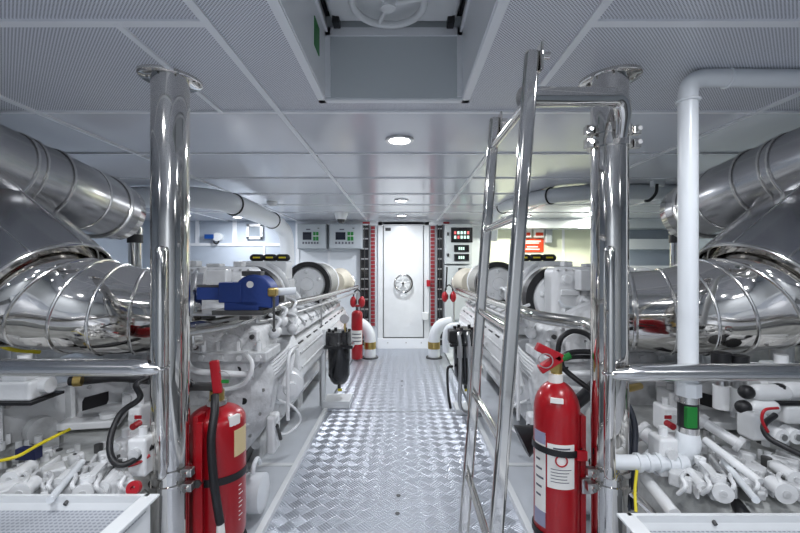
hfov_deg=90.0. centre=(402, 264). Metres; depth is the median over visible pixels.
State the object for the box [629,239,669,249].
trim
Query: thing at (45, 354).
pipe
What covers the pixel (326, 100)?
trim
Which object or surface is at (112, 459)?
hose
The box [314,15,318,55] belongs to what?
exit sign
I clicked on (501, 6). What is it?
trim
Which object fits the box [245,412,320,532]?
trim
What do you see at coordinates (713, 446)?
pipe
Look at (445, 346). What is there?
vent pipe
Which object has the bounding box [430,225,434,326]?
strip
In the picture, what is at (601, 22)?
trim
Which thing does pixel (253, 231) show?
air vent
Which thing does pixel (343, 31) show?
trim
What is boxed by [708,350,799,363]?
pipe
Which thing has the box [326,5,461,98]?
wall
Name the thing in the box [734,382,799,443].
block
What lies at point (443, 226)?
trim
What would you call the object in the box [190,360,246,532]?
fire extinguisher
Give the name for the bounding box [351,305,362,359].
fire extinguisher
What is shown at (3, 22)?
trim
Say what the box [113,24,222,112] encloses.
trim
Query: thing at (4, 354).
canister
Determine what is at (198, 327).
rail
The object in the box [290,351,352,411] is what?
trim
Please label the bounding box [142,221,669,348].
wall
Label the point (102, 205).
exhaust pipe
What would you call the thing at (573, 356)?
hose
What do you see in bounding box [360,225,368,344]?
cable tray
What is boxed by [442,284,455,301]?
defender
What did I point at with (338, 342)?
filter
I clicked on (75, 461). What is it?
valves
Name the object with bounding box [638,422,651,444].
pipe
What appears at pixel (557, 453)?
fire extinguisher
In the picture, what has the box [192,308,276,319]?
plate
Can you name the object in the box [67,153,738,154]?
trim
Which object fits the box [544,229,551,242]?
housing
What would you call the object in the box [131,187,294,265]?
duct
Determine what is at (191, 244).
trim
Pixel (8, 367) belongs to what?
guard rail
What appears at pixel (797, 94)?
trim
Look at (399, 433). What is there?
floor
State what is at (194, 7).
trim
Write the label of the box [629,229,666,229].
trim
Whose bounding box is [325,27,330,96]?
trim
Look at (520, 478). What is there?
trim
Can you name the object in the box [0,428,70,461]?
cable
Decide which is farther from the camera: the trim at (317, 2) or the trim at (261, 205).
the trim at (261, 205)
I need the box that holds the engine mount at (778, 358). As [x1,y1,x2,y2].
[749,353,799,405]
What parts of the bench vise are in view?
plate, jaw plate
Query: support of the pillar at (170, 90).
on the floor
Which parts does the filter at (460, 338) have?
clamp plate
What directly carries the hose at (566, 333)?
attached to the rail at (547, 318)
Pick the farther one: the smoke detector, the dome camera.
the dome camera
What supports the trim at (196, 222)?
attached to the wall at (226, 255)
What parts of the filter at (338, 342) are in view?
post, clamp plate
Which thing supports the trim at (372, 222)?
attached to the wall at (226, 255)
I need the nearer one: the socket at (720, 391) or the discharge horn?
the socket at (720, 391)
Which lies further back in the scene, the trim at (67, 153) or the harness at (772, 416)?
the trim at (67, 153)
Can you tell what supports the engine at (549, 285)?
on the floor
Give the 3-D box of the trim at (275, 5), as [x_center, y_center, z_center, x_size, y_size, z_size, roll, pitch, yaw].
[-0.355,-0.724,1.312,0.030,0.012,0.925,0,0,0]
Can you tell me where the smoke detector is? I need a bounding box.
[267,201,276,205]
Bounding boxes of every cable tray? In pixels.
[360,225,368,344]
[436,225,442,344]
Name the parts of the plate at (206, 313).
plate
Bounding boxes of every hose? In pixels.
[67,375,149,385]
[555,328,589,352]
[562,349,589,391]
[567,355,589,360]
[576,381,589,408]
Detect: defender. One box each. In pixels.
[350,289,364,306]
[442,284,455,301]
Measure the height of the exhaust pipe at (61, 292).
1.147 m
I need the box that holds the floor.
[265,348,524,532]
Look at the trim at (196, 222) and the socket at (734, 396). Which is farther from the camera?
the trim at (196, 222)
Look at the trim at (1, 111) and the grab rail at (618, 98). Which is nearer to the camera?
the grab rail at (618, 98)
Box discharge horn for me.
[513,425,532,456]
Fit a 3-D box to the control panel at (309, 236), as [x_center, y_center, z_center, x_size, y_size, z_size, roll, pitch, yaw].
[-1.459,-0.459,6.485,0.463,0.407,0.230,0,0,0]
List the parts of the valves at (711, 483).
lever, plate, dip rod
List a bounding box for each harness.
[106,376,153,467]
[760,412,799,456]
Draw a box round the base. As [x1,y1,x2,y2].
[323,394,352,408]
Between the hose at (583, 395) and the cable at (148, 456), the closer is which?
the cable at (148, 456)
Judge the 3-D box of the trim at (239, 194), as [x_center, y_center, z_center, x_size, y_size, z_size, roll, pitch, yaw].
[0.100,-0.726,4.100,8.800,0.008,0.020,0,0,0]
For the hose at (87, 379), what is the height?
0.061 m
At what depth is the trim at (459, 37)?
1.73 m
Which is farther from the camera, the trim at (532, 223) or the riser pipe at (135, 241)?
the trim at (532, 223)
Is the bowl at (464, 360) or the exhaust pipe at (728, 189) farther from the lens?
the bowl at (464, 360)
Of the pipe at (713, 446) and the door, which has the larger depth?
the door
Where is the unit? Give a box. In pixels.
[204,233,223,243]
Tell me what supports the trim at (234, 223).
attached to the wall at (226, 255)
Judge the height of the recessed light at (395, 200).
0.012 m
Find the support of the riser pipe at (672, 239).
attached to the engine at (549, 285)
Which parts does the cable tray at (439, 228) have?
rail, rail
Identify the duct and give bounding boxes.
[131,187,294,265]
[491,184,676,240]
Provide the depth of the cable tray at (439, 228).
6.57 m
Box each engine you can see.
[59,254,354,513]
[451,254,732,513]
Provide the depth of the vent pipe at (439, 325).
5.83 m
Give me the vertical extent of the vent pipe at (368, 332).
0.613 m
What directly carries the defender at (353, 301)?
hanging from the rail at (198, 327)
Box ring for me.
[72,376,83,386]
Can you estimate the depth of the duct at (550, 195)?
3.62 m
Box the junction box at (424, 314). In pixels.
[422,312,427,319]
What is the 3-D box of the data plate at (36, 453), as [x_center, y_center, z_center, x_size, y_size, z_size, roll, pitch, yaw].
[-1.403,0.705,1.500,0.075,0.040,0.030,0,0,0]
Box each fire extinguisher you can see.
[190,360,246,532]
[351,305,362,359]
[532,342,587,532]
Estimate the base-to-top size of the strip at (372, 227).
1.680 m
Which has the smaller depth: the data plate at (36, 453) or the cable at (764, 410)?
the cable at (764, 410)
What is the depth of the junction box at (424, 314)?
6.47 m
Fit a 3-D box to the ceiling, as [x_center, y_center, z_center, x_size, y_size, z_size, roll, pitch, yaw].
[0.100,-0.750,2.200,8.800,0.040,8.800,0,0,0]
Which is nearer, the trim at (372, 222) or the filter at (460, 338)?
the filter at (460, 338)
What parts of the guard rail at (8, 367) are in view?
rail, post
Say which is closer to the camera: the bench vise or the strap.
the bench vise
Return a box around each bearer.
[0,376,149,451]
[653,362,799,444]
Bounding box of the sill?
[377,338,427,348]
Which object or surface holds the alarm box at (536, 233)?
attached to the wall at (226, 255)
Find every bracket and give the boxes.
[193,411,205,532]
[580,413,591,532]
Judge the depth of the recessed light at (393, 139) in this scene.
2.31 m
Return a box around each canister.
[0,346,10,358]
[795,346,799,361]
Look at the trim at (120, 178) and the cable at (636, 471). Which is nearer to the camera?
the cable at (636, 471)
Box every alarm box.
[526,229,531,237]
[532,229,544,237]
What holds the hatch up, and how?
attached to the ceiling
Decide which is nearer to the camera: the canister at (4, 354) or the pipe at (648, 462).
the pipe at (648, 462)
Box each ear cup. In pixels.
[350,296,355,306]
[359,296,364,306]
[442,291,447,301]
[451,291,455,301]
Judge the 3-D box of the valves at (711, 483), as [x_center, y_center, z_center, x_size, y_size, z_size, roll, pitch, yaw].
[1.797,0.984,1.831,1.806,0.772,1.252,0,0,0]
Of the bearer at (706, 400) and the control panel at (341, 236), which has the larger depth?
the control panel at (341, 236)
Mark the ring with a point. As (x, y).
(76, 380)
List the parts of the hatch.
hatch lid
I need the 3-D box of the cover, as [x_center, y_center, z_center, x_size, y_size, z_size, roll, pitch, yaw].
[-1.607,0.475,1.700,0.220,0.190,0.160,0,0,0]
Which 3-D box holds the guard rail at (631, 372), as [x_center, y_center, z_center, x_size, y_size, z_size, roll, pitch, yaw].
[1.657,0.430,1.437,1.886,1.000,0.179,0,0,0]
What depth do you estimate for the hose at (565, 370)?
1.78 m
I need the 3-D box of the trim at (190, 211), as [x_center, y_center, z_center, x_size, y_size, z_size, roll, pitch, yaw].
[-2.900,-0.726,2.200,0.026,0.009,8.800,0,0,0]
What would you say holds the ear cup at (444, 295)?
on the defender at (444, 294)
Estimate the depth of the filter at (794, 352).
2.56 m
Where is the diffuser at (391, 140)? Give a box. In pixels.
[389,138,409,143]
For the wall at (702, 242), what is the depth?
5.99 m
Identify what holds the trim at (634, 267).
attached to the wall at (226, 255)
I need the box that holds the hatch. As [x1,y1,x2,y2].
[321,0,465,28]
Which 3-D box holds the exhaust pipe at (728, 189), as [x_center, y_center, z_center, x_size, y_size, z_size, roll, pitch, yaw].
[1.905,-0.424,2.183,0.421,0.522,1.115,0,0,0]
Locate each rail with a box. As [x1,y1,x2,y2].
[0,246,169,493]
[190,285,358,405]
[453,287,589,397]
[516,86,642,152]
[601,246,799,512]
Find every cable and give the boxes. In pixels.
[0,347,40,353]
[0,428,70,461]
[128,454,150,467]
[628,418,631,510]
[629,403,638,509]
[633,470,638,511]
[760,407,779,432]
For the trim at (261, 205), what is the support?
attached to the wall at (118, 249)
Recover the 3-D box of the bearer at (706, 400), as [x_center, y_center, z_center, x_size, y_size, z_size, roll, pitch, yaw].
[1.711,0.743,1.981,0.300,0.355,0.824,0,0,-26]
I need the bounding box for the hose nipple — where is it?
[730,498,750,512]
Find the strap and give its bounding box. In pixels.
[445,267,447,289]
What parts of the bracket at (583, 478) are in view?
plate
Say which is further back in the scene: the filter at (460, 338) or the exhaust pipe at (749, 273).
the filter at (460, 338)
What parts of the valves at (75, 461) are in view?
dip rod, plate, lever, red handle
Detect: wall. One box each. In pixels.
[92,226,141,263]
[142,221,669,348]
[279,0,325,98]
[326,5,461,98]
[462,0,497,98]
[699,238,712,250]
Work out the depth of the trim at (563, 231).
6.58 m
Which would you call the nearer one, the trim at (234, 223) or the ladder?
the ladder
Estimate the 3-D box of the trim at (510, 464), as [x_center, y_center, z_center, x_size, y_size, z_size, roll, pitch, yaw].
[0.830,1.367,2.740,0.340,0.006,0.040,0,0,0]
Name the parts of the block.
knob, knob, knob, knob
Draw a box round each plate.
[15,446,42,459]
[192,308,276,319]
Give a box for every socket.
[712,383,729,410]
[730,386,747,412]
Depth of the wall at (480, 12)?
1.46 m
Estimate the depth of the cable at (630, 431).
1.55 m
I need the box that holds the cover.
[0,353,63,405]
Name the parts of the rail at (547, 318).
post, rail, rail, thick rail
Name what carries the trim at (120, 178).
attached to the wall at (118, 249)
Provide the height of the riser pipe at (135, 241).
0.840 m
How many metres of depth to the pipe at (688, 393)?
1.47 m
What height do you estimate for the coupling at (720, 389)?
0.240 m
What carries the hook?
hanging from the ceiling
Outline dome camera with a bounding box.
[334,211,347,223]
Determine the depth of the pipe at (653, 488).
1.38 m
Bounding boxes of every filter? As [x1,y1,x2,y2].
[0,346,36,358]
[322,314,354,409]
[446,324,488,415]
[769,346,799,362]
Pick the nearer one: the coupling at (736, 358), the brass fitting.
the brass fitting
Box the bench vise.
[196,271,295,331]
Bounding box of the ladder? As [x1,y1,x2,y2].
[458,41,550,532]
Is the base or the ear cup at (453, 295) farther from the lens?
the ear cup at (453, 295)
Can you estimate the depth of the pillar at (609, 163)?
1.49 m
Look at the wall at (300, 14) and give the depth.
1.44 m
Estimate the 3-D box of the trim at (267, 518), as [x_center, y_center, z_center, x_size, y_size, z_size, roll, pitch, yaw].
[-0.723,1.363,0.770,0.035,0.055,5.940,0,0,0]
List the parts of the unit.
label plate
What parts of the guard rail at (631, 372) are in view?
post, rail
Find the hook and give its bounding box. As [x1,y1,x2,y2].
[644,180,664,201]
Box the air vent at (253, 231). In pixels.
[246,224,263,238]
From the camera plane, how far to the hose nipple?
1.28 m
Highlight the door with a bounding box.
[378,222,428,342]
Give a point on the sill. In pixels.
(393, 343)
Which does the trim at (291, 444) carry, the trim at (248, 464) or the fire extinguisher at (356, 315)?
the trim at (248, 464)
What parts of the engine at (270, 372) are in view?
handle, lever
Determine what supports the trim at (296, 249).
attached to the wall at (226, 255)
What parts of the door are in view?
wheel plate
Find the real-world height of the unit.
0.191 m
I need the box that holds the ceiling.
[0,0,799,220]
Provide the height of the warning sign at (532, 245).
0.222 m
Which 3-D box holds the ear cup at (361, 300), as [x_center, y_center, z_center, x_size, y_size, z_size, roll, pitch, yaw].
[-0.571,0.512,5.550,0.086,0.156,0.108,0,0,0]
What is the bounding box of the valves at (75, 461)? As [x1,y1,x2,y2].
[0,383,203,503]
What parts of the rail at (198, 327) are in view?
thick rail, rail, rail, post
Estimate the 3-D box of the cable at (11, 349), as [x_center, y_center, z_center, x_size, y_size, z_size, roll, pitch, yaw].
[-1.869,0.400,1.929,0.182,0.088,0.068,0,0,-36]
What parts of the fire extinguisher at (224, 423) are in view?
lever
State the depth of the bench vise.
2.00 m
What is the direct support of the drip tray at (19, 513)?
attached to the valves at (75, 461)
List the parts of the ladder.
rail, hook plate, rail, hook plate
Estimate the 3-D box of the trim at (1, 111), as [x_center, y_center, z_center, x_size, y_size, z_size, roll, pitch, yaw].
[0.100,-0.726,1.900,8.800,0.008,0.024,0,0,0]
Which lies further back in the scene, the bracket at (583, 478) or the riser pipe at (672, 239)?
the riser pipe at (672, 239)
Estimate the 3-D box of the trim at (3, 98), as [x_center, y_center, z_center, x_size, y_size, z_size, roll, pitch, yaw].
[-1.740,-0.726,2.200,0.026,0.009,8.800,0,0,0]
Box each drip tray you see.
[0,494,159,532]
[616,513,799,532]
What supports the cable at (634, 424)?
hanging from the pillar at (609, 163)
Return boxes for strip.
[370,225,375,326]
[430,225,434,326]
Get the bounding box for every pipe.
[0,124,145,240]
[0,188,205,355]
[0,350,72,376]
[127,228,143,267]
[362,319,377,359]
[426,316,452,359]
[442,322,458,352]
[616,452,690,472]
[629,188,799,355]
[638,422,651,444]
[639,473,680,512]
[645,67,799,475]
[660,127,799,239]
[668,231,676,266]
[699,414,745,451]
[702,437,763,484]
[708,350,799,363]
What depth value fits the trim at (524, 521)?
2.31 m
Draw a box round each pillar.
[136,64,202,532]
[578,64,642,532]
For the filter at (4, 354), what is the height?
0.250 m
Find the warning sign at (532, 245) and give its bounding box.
[525,239,542,251]
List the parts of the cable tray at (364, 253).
rail, rail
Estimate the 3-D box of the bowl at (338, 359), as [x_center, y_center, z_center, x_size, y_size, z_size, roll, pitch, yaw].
[-0.630,0.985,3.950,0.224,0.360,0.224,0,0,0]
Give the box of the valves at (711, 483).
[584,382,799,512]
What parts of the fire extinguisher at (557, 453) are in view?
lever, valve handle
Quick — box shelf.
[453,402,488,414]
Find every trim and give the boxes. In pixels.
[0,19,204,26]
[0,95,297,220]
[0,110,799,113]
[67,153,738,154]
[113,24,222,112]
[120,178,676,178]
[146,212,659,212]
[183,0,367,220]
[190,211,226,220]
[190,243,279,245]
[195,221,198,242]
[232,221,236,242]
[239,194,513,194]
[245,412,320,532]
[247,463,292,465]
[255,408,327,532]
[261,205,659,205]
[267,0,325,102]
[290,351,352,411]
[295,221,298,264]
[296,220,481,225]
[315,0,327,31]
[318,99,468,102]
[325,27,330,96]
[325,27,461,35]
[436,0,613,220]
[443,226,444,317]
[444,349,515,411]
[457,28,461,96]
[460,0,469,31]
[462,0,509,102]
[477,418,532,532]
[478,412,589,532]
[498,218,665,229]
[509,463,532,465]
[528,91,799,211]
[562,230,564,260]
[593,19,799,26]
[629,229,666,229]
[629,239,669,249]
[629,266,669,268]
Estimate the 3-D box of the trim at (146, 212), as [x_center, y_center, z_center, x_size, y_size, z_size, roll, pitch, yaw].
[0.100,-0.726,5.550,8.800,0.008,0.020,0,0,0]
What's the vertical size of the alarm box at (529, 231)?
0.203 m
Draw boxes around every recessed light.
[385,135,413,144]
[394,199,408,201]
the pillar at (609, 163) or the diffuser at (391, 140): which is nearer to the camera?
the pillar at (609, 163)
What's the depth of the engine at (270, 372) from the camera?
2.61 m
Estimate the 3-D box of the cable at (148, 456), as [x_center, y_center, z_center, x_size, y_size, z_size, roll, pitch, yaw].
[-0.948,0.704,1.440,0.070,0.031,0.014,0,0,-37]
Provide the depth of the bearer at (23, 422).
1.91 m
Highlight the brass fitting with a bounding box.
[629,383,642,391]
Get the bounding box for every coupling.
[711,351,731,410]
[730,354,749,412]
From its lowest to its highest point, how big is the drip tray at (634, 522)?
0.140 m
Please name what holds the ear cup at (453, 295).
on the defender at (444, 294)
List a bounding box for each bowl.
[328,349,350,384]
[453,347,466,384]
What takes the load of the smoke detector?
attached to the ceiling
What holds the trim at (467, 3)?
attached to the wall at (480, 12)
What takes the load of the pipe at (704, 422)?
on the valves at (711, 483)
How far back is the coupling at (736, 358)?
1.70 m
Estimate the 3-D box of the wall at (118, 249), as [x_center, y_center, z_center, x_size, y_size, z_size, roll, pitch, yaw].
[-4.325,0.470,2.200,0.050,2.400,8.800,0,0,0]
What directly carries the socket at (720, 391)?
attached to the coupling at (720, 389)

